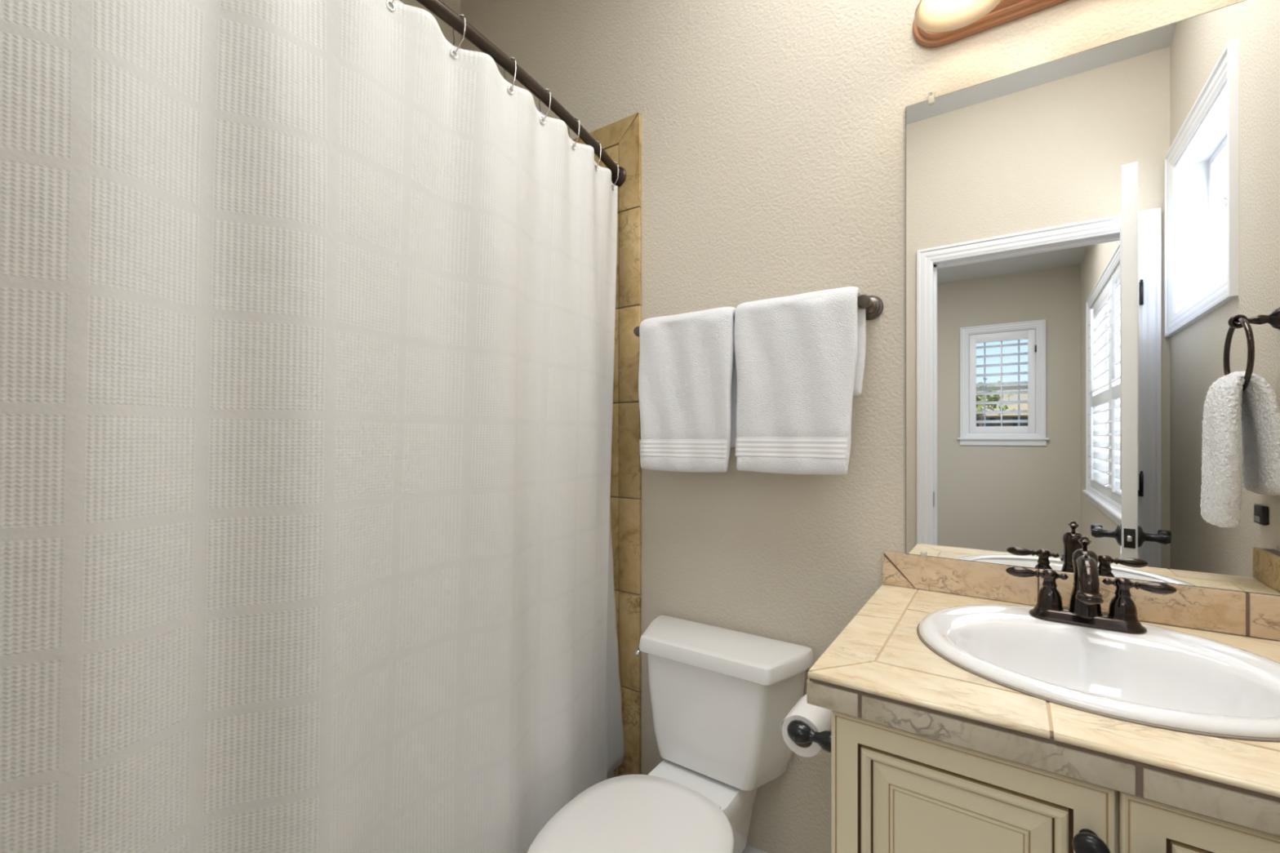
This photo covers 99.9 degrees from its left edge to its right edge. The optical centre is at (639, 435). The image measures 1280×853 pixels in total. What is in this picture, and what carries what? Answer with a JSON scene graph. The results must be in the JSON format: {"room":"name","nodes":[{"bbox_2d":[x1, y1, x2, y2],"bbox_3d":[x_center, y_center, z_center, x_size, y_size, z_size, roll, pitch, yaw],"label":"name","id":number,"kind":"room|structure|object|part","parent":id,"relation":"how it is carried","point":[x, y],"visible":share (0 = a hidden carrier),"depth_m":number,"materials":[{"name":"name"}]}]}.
{"room":"bathroom","nodes":[
{"label":"bathroom","id":0,"kind":"room"},
{"bbox_2d":[399,0,460,48],"bbox_3d":[-1.198,-0.380,1.497,0.150,3.200,1.549,0,0,35],"label":"wall","id":1,"kind":"structure","parent":0,"point":[446,30],"depth_m":2.04,"materials":[{"name":"beige paint"}]},
{"bbox_2d":[460,0,1245,852],"bbox_3d":[0.284,-0.380,1.509,2.578,3.200,0.150,0,0,35],"label":"wall","id":2,"kind":"structure","parent":0,"point":[773,131],"depth_m":1.37,"materials":[{"name":"beige paint"}]},
{"bbox_2d":[572,112,641,777],"bbox_3d":[-0.350,0.129,1.845,0.851,2.182,0.012,0,0,35],"label":"tile surround","id":3,"kind":"object","parent":2,"relation":"attached to","point":[621,140],"visible":0.21,"depth_m":1.62,"materials":[{"name":"brown tile"}]},
{"bbox_2d":[415,0,626,186],"bbox_3d":[-0.462,-0.789,0.983,0.154,0.060,1.542,0,0,35],"label":"curtain rod","id":4,"kind":"object","parent":3,"relation":"attached to","point":[438,8],"visible":0.84,"depth_m":1.17,"materials":[{"name":"brown metal"}]},
{"bbox_2d":[0,0,617,852],"bbox_3d":[-0.423,0.131,0.970,0.145,1.768,1.461,0,0,35],"label":"shower curtain","id":5,"kind":"object","parent":4,"relation":"hanging from","point":[307,311],"visible":0.96,"depth_m":0.77,"materials":[{"name":"white fabric"}]},
{"bbox_2d":[453,13,465,56],"bbox_3d":[-0.350,-0.768,1.033,0.040,0.086,0.014,0,0,35],"label":"curtain ring","id":6,"kind":"object","parent":4,"relation":"hanging from","point":[460,15],"visible":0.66,"depth_m":1.03,"materials":[{"name":"silver metal"}]},
{"bbox_2d":[395,0,625,778],"bbox_3d":[-0.445,0.113,1.000,0.110,1.745,1.485,0,0,35],"label":"liner","id":7,"kind":"object","parent":4,"relation":"hanging from","point":[615,757],"visible":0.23,"depth_m":1.59,"materials":[{"name":"grey fabric"}]},
{"bbox_2d":[503,57,516,92],"bbox_3d":[-0.280,-0.768,1.150,0.040,0.086,0.014,0,0,35],"label":"curtain ring","id":8,"kind":"object","parent":4,"relation":"hanging from","point":[511,58],"visible":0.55,"depth_m":1.14,"materials":[{"name":"silver metal"}]},
{"bbox_2d":[538,88,551,122],"bbox_3d":[-0.224,-0.768,1.255,0.040,0.086,0.014,0,0,35],"label":"curtain ring","id":9,"kind":"object","parent":4,"relation":"hanging from","point":[547,90],"visible":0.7,"depth_m":1.25,"materials":[{"name":"silver metal"}]},
{"bbox_2d":[568,117,579,148],"bbox_3d":[-0.170,-0.768,1.368,0.040,0.086,0.014,0,0,35],"label":"curtain ring","id":10,"kind":"object","parent":4,"relation":"hanging from","point":[576,118],"visible":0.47,"depth_m":1.36,"materials":[{"name":"silver metal"}]},
{"bbox_2d":[595,140,600,169],"bbox_3d":[-0.124,-0.768,1.477,0.040,0.086,0.014,0,0,35],"label":"curtain ring","id":11,"kind":"object","parent":4,"relation":"hanging from","point":[598,142],"visible":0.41,"depth_m":1.47,"materials":[{"name":"silver metal"}]},
{"bbox_2d":[612,161,618,188],"bbox_3d":[-0.081,-0.768,1.590,0.040,0.086,0.014,0,0,35],"label":"curtain ring","id":12,"kind":"object","parent":4,"relation":"hanging from","point":[615,162],"visible":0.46,"depth_m":1.58,"materials":[{"name":"silver metal"}]},
{"bbox_2d":[741,843,767,852],"bbox_3d":[0.290,1.147,1.405,0.697,0.145,0.014,0,0,35],"label":"baseboard","id":13,"kind":"structure","parent":2,"relation":"attached to","point":[748,848],"depth_m":1.41,"materials":[{"name":"white paint"}]},
{"bbox_2d":[633,294,883,336],"bbox_3d":[0.262,-0.296,1.380,0.657,0.057,0.086,0,0,35],"label":"towel bar","id":14,"kind":"object","parent":2,"relation":"attached to","point":[873,304],"visible":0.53,"depth_m":1.23,"materials":[{"name":"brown metal"}]},
{"bbox_2d":[638,306,737,472],"bbox_3d":[0.132,-0.117,1.433,0.296,0.424,0.075,0,0,35],"label":"bath towel","id":15,"kind":"object","parent":14,"relation":"hanging from","point":[687,378],"visible":0.97,"depth_m":1.40,"materials":[{"name":"white fabric"}]},
{"bbox_2d":[733,286,866,475],"bbox_3d":[0.370,-0.122,1.270,0.297,0.423,0.078,0,0,36],"label":"bath towel","id":16,"kind":"object","parent":14,"relation":"hanging from","point":[800,359],"visible":0.99,"depth_m":1.23,"materials":[{"name":"white fabric"}]},
{"bbox_2d":[912,0,1070,48],"bbox_3d":[0.799,-0.900,0.942,0.606,0.124,0.199,0,0,35],"label":"vanity light","id":17,"kind":"object","parent":2,"relation":"attached to","point":[936,23],"visible":1,"depth_m":1.09,"materials":[{"name":"brown wood"}]},
{"bbox_3d":[0.618,-0.884,1.040,0.156,0.092,0.156,0,0,35],"label":"lamp shade","id":18,"kind":"part","parent":17,"relation":"part of","materials":[{"name":"white glass"}]},
{"bbox_2d":[882,551,1279,640],"bbox_3d":[0.860,0.300,1.014,0.744,0.072,0.012,0,0,35],"label":"backsplash","id":19,"kind":"structure","parent":2,"relation":"attached to","point":[1221,611],"depth_m":1.00,"materials":[{"name":"brown tile"}]},
{"bbox_2d":[905,0,1279,595],"bbox_3d":[0.876,-0.242,1.003,0.690,1.013,0.011,0,0,35],"label":"wall mirror","id":20,"kind":"object","parent":2,"relation":"attached to","point":[1092,236],"visible":1,"depth_m":1.01,"materials":[{"name":"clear mirror"}]},
{"bbox_3d":[-0.186,1.280,0.825,2.578,0.120,1.809,0,0,35],"label":"floor","id":21,"kind":"structure","parent":0,"visible":0},
{"bbox_2d":[606,771,613,779],"bbox_3d":[-0.823,1.004,1.232,0.762,0.432,1.532,0,0,35],"label":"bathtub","id":22,"kind":"object","parent":21,"relation":"on","point":[611,775],"visible":0.02,"depth_m":1.63,"materials":[{"name":"white"}]},
{"bbox_2d":[526,614,814,852],"bbox_3d":[0.048,0.867,1.151,0.444,0.706,0.693,0,0,35],"label":"toilet","id":23,"kind":"object","parent":21,"relation":"on","point":[721,698],"visible":0.99,"depth_m":1.25,"materials":[{"name":"white ceramic"}]},
{"bbox_3d":[-0.026,0.810,1.057,0.368,0.019,0.454,0,0,35],"label":"seat lid","id":24,"kind":"part","parent":23,"relation":"part of","materials":[{"name":"white plastic"}]},
{"bbox_3d":[0.004,0.574,1.443,0.020,0.022,0.044,0,0,35],"label":"flush lever","id":25,"kind":"part","parent":23,"relation":"part of","materials":[{"name":"silver metal"}]},
{"bbox_3d":[0.191,0.535,1.360,0.444,0.042,0.186,0,0,35],"label":"tank lid","id":26,"kind":"part","parent":23,"relation":"part of","materials":[{"name":"white ceramic"}]},
{"bbox_3d":[0.192,0.687,1.361,0.412,0.270,0.167,0,0,35],"label":"tank","id":27,"kind":"part","parent":23,"relation":"part of","materials":[{"name":"white ceramic"}]},
{"bbox_2d":[831,710,1279,852],"bbox_3d":[0.712,0.802,0.775,0.718,0.836,0.570,0,0,35],"label":"vanity cabinet","id":28,"kind":"object","parent":21,"relation":"on","point":[894,790],"visible":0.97,"depth_m":0.67,"materials":[{"name":"beige paint"}]},
{"bbox_2d":[786,720,831,752],"bbox_3d":[0.364,0.542,1.017,0.127,0.044,0.179,0,0,35],"label":"toilet paper holder","id":29,"kind":"object","parent":28,"relation":"attached to","point":[798,731],"visible":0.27,"depth_m":0.97,"materials":[{"name":"black metal"}]},
{"bbox_2d":[779,694,831,757],"bbox_3d":[0.328,0.555,1.042,0.078,0.074,0.110,0,0,35],"label":"toilet paper roll","id":30,"kind":"object","parent":29,"relation":"hanging from","point":[818,718],"visible":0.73,"depth_m":1.01,"materials":[{"name":"white paper"}]},
{"bbox_3d":[0.403,0.746,0.687,0.308,0.709,0.022,0,0,35],"label":"door","id":31,"kind":"part","parent":28,"relation":"part of","materials":[{"name":"beige paint"}]},
{"bbox_2d":[806,583,1279,835],"bbox_3d":[0.702,0.360,0.786,0.746,0.048,0.563,0,0,35],"label":"countertop","id":32,"kind":"structure","parent":28,"relation":"on","point":[878,669],"depth_m":0.65,"materials":[{"name":"beige tile"}]},
{"bbox_2d":[1005,536,1177,634],"bbox_3d":[0.764,0.251,0.920,0.230,0.151,0.110,0,0,35],"label":"faucet","id":33,"kind":"object","parent":32,"relation":"on","point":[1084,610],"visible":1,"depth_m":0.92,"materials":[{"name":"brown metal"}]},
{"bbox_3d":[0.721,0.251,0.978,0.092,0.019,0.019,0,0,35],"label":"lever","id":34,"kind":"part","parent":33,"relation":"part of","materials":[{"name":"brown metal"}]},
{"bbox_3d":[0.779,0.255,0.942,0.048,0.115,0.048,0,0,35],"label":"spout post","id":35,"kind":"part","parent":33,"relation":"part of","materials":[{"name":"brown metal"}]},
{"bbox_3d":[0.781,0.190,0.944,0.019,0.029,0.019,0,0,35],"label":"lift knob","id":36,"kind":"part","parent":33,"relation":"part of","materials":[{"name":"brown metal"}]},
{"bbox_3d":[0.779,0.318,0.942,0.160,0.018,0.059,0,0,35],"label":"plate","id":37,"kind":"part","parent":33,"relation":"part of","materials":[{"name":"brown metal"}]},
{"bbox_3d":[0.757,0.241,0.909,0.036,0.078,0.083,0,0,35],"label":"spout","id":38,"kind":"part","parent":33,"relation":"part of","materials":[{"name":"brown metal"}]},
{"bbox_3d":[0.834,0.251,0.901,0.092,0.019,0.019,0,0,35],"label":"lever","id":39,"kind":"part","parent":33,"relation":"part of","materials":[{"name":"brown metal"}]},
{"bbox_2d":[916,604,1279,742],"bbox_3d":[0.689,0.400,0.814,0.482,0.157,0.434,0,0,35],"label":"sink","id":40,"kind":"object","parent":32,"relation":"in","point":[1162,677],"visible":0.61,"depth_m":0.83,"materials":[{"name":"white ceramic"}]},
{"bbox_3d":[0.498,0.454,0.595,0.033,0.033,0.031,0,0,35],"label":"knob","id":41,"kind":"part","parent":28,"relation":"part of","materials":[{"name":"black metal"}]},
{"bbox_3d":[0.660,0.746,0.511,0.308,0.709,0.022,0,0,35],"label":"door","id":42,"kind":"part","parent":28,"relation":"part of","materials":[{"name":"beige paint"}]}
]}

